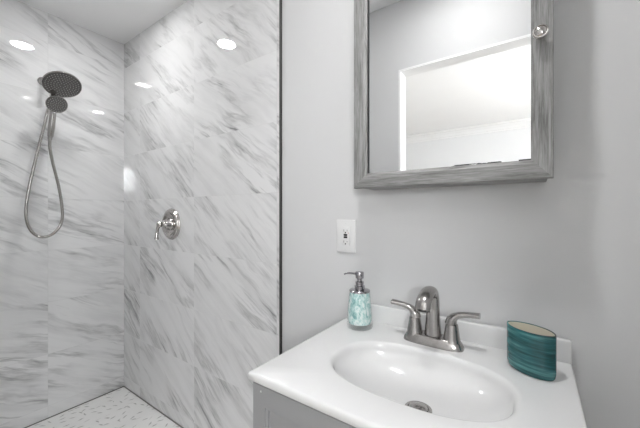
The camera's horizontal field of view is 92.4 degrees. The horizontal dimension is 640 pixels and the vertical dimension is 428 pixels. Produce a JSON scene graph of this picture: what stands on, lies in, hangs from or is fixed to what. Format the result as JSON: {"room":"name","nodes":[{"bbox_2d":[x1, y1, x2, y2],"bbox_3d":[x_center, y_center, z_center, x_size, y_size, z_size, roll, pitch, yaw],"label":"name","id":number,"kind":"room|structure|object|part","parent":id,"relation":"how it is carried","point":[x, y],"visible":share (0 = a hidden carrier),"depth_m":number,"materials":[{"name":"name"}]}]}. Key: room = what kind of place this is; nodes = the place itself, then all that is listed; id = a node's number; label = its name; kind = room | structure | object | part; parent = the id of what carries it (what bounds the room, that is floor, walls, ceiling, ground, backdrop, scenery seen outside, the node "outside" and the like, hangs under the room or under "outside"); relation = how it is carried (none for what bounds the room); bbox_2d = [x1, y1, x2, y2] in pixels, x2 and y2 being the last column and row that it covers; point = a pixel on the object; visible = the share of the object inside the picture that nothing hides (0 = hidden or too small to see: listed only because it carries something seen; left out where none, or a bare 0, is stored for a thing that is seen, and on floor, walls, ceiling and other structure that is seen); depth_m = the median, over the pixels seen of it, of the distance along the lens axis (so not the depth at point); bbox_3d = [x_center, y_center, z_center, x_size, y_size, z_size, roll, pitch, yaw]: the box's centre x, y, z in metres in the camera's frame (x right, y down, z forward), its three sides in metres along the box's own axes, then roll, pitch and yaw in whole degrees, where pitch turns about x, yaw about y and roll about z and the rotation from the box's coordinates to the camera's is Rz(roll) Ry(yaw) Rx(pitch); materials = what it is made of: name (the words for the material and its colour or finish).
{"room":"bathroom","nodes":[
{"label":"bathroom","id":0,"kind":"room"},
{"bbox_2d":[0,0,123,427],"bbox_3d":[-1.705,-0.030,1.768,0.100,2.480,1.010,0,0,35],"label":"wall","id":1,"kind":"structure","parent":0,"point":[62,293],"depth_m":1.85,"materials":[{"name":"stone"}]},
{"bbox_2d":[37,71,81,97],"bbox_3d":[-1.482,-0.698,1.732,0.307,0.203,0.174,0,0,35],"label":"shower","id":2,"kind":"object","parent":1,"relation":"attached to","point":[63,84],"visible":1,"depth_m":1.68,"materials":[{"name":"silver metal"}]},
{"bbox_2d":[24,95,63,237],"bbox_3d":[-1.487,-0.271,1.667,0.069,0.809,0.167,0,0,35],"label":"shower hose","id":3,"kind":"object","parent":2,"relation":"hanging from","point":[29,228],"visible":0.91,"depth_m":1.67,"materials":[{"name":"silver metal"}]},
{"bbox_2d":[45,96,67,136],"bbox_3d":[-1.416,-0.517,1.640,0.120,0.205,0.095,0,0,35],"label":"shower","id":4,"kind":"object","parent":2,"relation":"attached to","point":[54,104],"visible":1,"depth_m":1.64,"materials":[{"name":"silver metal"}]},
{"bbox_3d":[-1.432,-0.512,1.647,0.086,0.196,0.036,0,0,35],"label":"handle","id":5,"kind":"part","parent":4,"relation":"part of","materials":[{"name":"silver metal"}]},
{"bbox_2d":[18,0,186,43],"bbox_3d":[-1.098,-1.230,1.357,1.566,0.080,1.210,0,0,35],"label":"ceiling","id":6,"kind":"structure","parent":0,"point":[120,21],"depth_m":1.82,"materials":[{"name":"white paint"}]},
{"bbox_2d":[27,387,180,427],"bbox_3d":[-1.117,1.240,1.370,1.520,0.060,1.030,0,0,35],"label":"floor","id":7,"kind":"structure","parent":0,"point":[120,408],"depth_m":1.84,"materials":[{"name":"tile"}]},
{"bbox_2d":[124,0,639,427],"bbox_3d":[-0.203,-0.052,1.404,2.980,2.525,0.110,0,0,35],"label":"wall","id":8,"kind":"structure","parent":0,"point":[560,255],"depth_m":1.22,"materials":[{"name":"grey paint"}]},
{"bbox_2d":[24,386,182,427],"bbox_3d":[-1.081,1.208,1.334,1.420,0.005,1.010,0,0,35],"label":"trim","id":9,"kind":"structure","parent":8,"relation":"attached to","point":[122,386],"depth_m":1.91,"materials":[{"name":"grey"}]},
{"bbox_2d":[154,208,180,239],"bbox_3d":[-0.895,0.059,1.761,0.183,0.183,0.094,0,0,35],"label":"shower valve","id":10,"kind":"object","parent":8,"relation":"attached to","point":[170,224],"visible":1,"depth_m":1.76,"materials":[{"name":"silver metal"}]},
{"bbox_3d":[-0.918,0.094,1.741,0.042,0.103,0.026,0,0,4],"label":"lever","id":11,"kind":"part","parent":10,"relation":"part of","materials":[{"name":"silver metal"}]},
{"bbox_2d":[279,0,281,354],"bbox_3d":[-0.164,-0.035,1.320,0.008,2.310,0.024,0,0,35],"label":"trim","id":12,"kind":"structure","parent":8,"relation":"attached to","point":[280,1],"depth_m":1.31,"materials":[{"name":"black metal"}]},
{"bbox_2d":[337,220,355,252],"bbox_3d":[0.095,0.081,1.129,0.080,0.120,0.010,0,0,35],"label":"wall outlet","id":13,"kind":"object","parent":8,"relation":"attached to","point":[346,229],"visible":1,"depth_m":1.12,"materials":[{"name":"white plastic"}]},
{"bbox_2d":[342,227,349,244],"bbox_3d":[0.095,0.081,1.129,0.033,0.067,0.004,0,0,35],"label":"receptacle","id":14,"kind":"object","parent":13,"relation":"attached to","point":[345,230],"depth_m":1.12,"materials":[{"name":"white plastic"}]},
{"bbox_2d":[354,0,553,189],"bbox_3d":[0.342,-0.413,0.870,0.506,0.664,0.153,0,0,35],"label":"medicine cabinet","id":15,"kind":"object","parent":8,"relation":"attached to","point":[448,93],"visible":1,"depth_m":0.81,"materials":[{"name":"grey wood"}]},
{"bbox_3d":[0.319,-0.103,0.838,0.506,0.044,0.019,0,0,35],"label":"rail","id":16,"kind":"part","parent":15,"relation":"part of","materials":[{"name":"grey wood"}]},
{"bbox_3d":[0.493,-0.405,0.687,0.031,0.031,0.028,0,0,35],"label":"knob","id":17,"kind":"part","parent":15,"relation":"part of","materials":[{"name":"silver metal"}]},
{"bbox_2d":[371,303,571,363],"bbox_3d":[0.363,0.339,0.930,0.620,0.058,0.018,0,0,35],"label":"backsplash","id":18,"kind":"structure","parent":8,"relation":"attached to","point":[473,332],"depth_m":0.87,"materials":[{"name":"white ceramic"}]},
{"bbox_3d":[0.080,1.240,0.481,1.460,0.060,1.120,0,0,35],"label":"floor","id":19,"kind":"structure","parent":0,"visible":0},
{"bbox_2d":[253,382,355,427],"bbox_3d":[0.221,0.799,0.727,0.606,0.822,0.511,0,0,35],"label":"vanity cabinet","id":20,"kind":"object","parent":19,"relation":"on","point":[271,409],"visible":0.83,"depth_m":0.66,"materials":[{"name":"grey paint"}]},
{"bbox_2d":[248,303,586,427],"bbox_3d":[0.228,0.384,0.737,0.621,0.148,0.490,0,0,35],"label":"sink","id":21,"kind":"object","parent":20,"relation":"in","point":[375,377],"visible":0.94,"depth_m":0.73,"materials":[{"name":"white ceramic"}]},
{"bbox_2d":[344,271,372,330],"bbox_3d":[0.128,0.275,0.991,0.083,0.180,0.083,0,0,-21],"label":"soap dispenser","id":22,"kind":"object","parent":21,"relation":"on","point":[359,306],"visible":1,"depth_m":0.96,"materials":[{"name":"teal glass"}]},
{"bbox_2d":[391,286,480,351],"bbox_3d":[0.296,0.281,0.835,0.240,0.167,0.139,0,0,35],"label":"faucet","id":23,"kind":"object","parent":21,"relation":"on","point":[427,300],"visible":1,"depth_m":0.84,"materials":[{"name":"silver metal"}]},
{"bbox_3d":[0.256,0.281,0.910,0.088,0.046,0.031,0,0,35],"label":"lever handle","id":24,"kind":"part","parent":23,"relation":"part of","materials":[{"name":"silver metal"}]},
{"bbox_3d":[0.277,0.324,0.896,0.047,0.047,0.047,0,0,35],"label":"handle post","id":25,"kind":"part","parent":23,"relation":"part of","materials":[{"name":"silver metal"}]},
{"bbox_3d":[0.294,0.272,0.832,0.048,0.150,0.133,0,0,35],"label":"spout","id":26,"kind":"part","parent":23,"relation":"part of","materials":[{"name":"silver metal"}]},
{"bbox_3d":[0.318,0.353,0.867,0.163,0.024,0.060,0,0,35],"label":"plate","id":27,"kind":"part","parent":23,"relation":"part of","materials":[{"name":"silver metal"}]},
{"bbox_3d":[0.360,0.324,0.838,0.047,0.047,0.047,0,0,35],"label":"handle post","id":28,"kind":"part","parent":23,"relation":"part of","materials":[{"name":"silver metal"}]},
{"bbox_3d":[0.381,0.281,0.823,0.088,0.046,0.031,0,0,35],"label":"lever handle","id":29,"kind":"part","parent":23,"relation":"part of","materials":[{"name":"silver metal"}]},
{"bbox_2d":[507,321,556,380],"bbox_3d":[0.488,0.315,0.713,0.095,0.100,0.078,0,0,35],"label":"cup","id":30,"kind":"object","parent":21,"relation":"on","point":[531,348],"visible":1,"depth_m":0.69,"materials":[{"name":"ceramic"}]}
]}

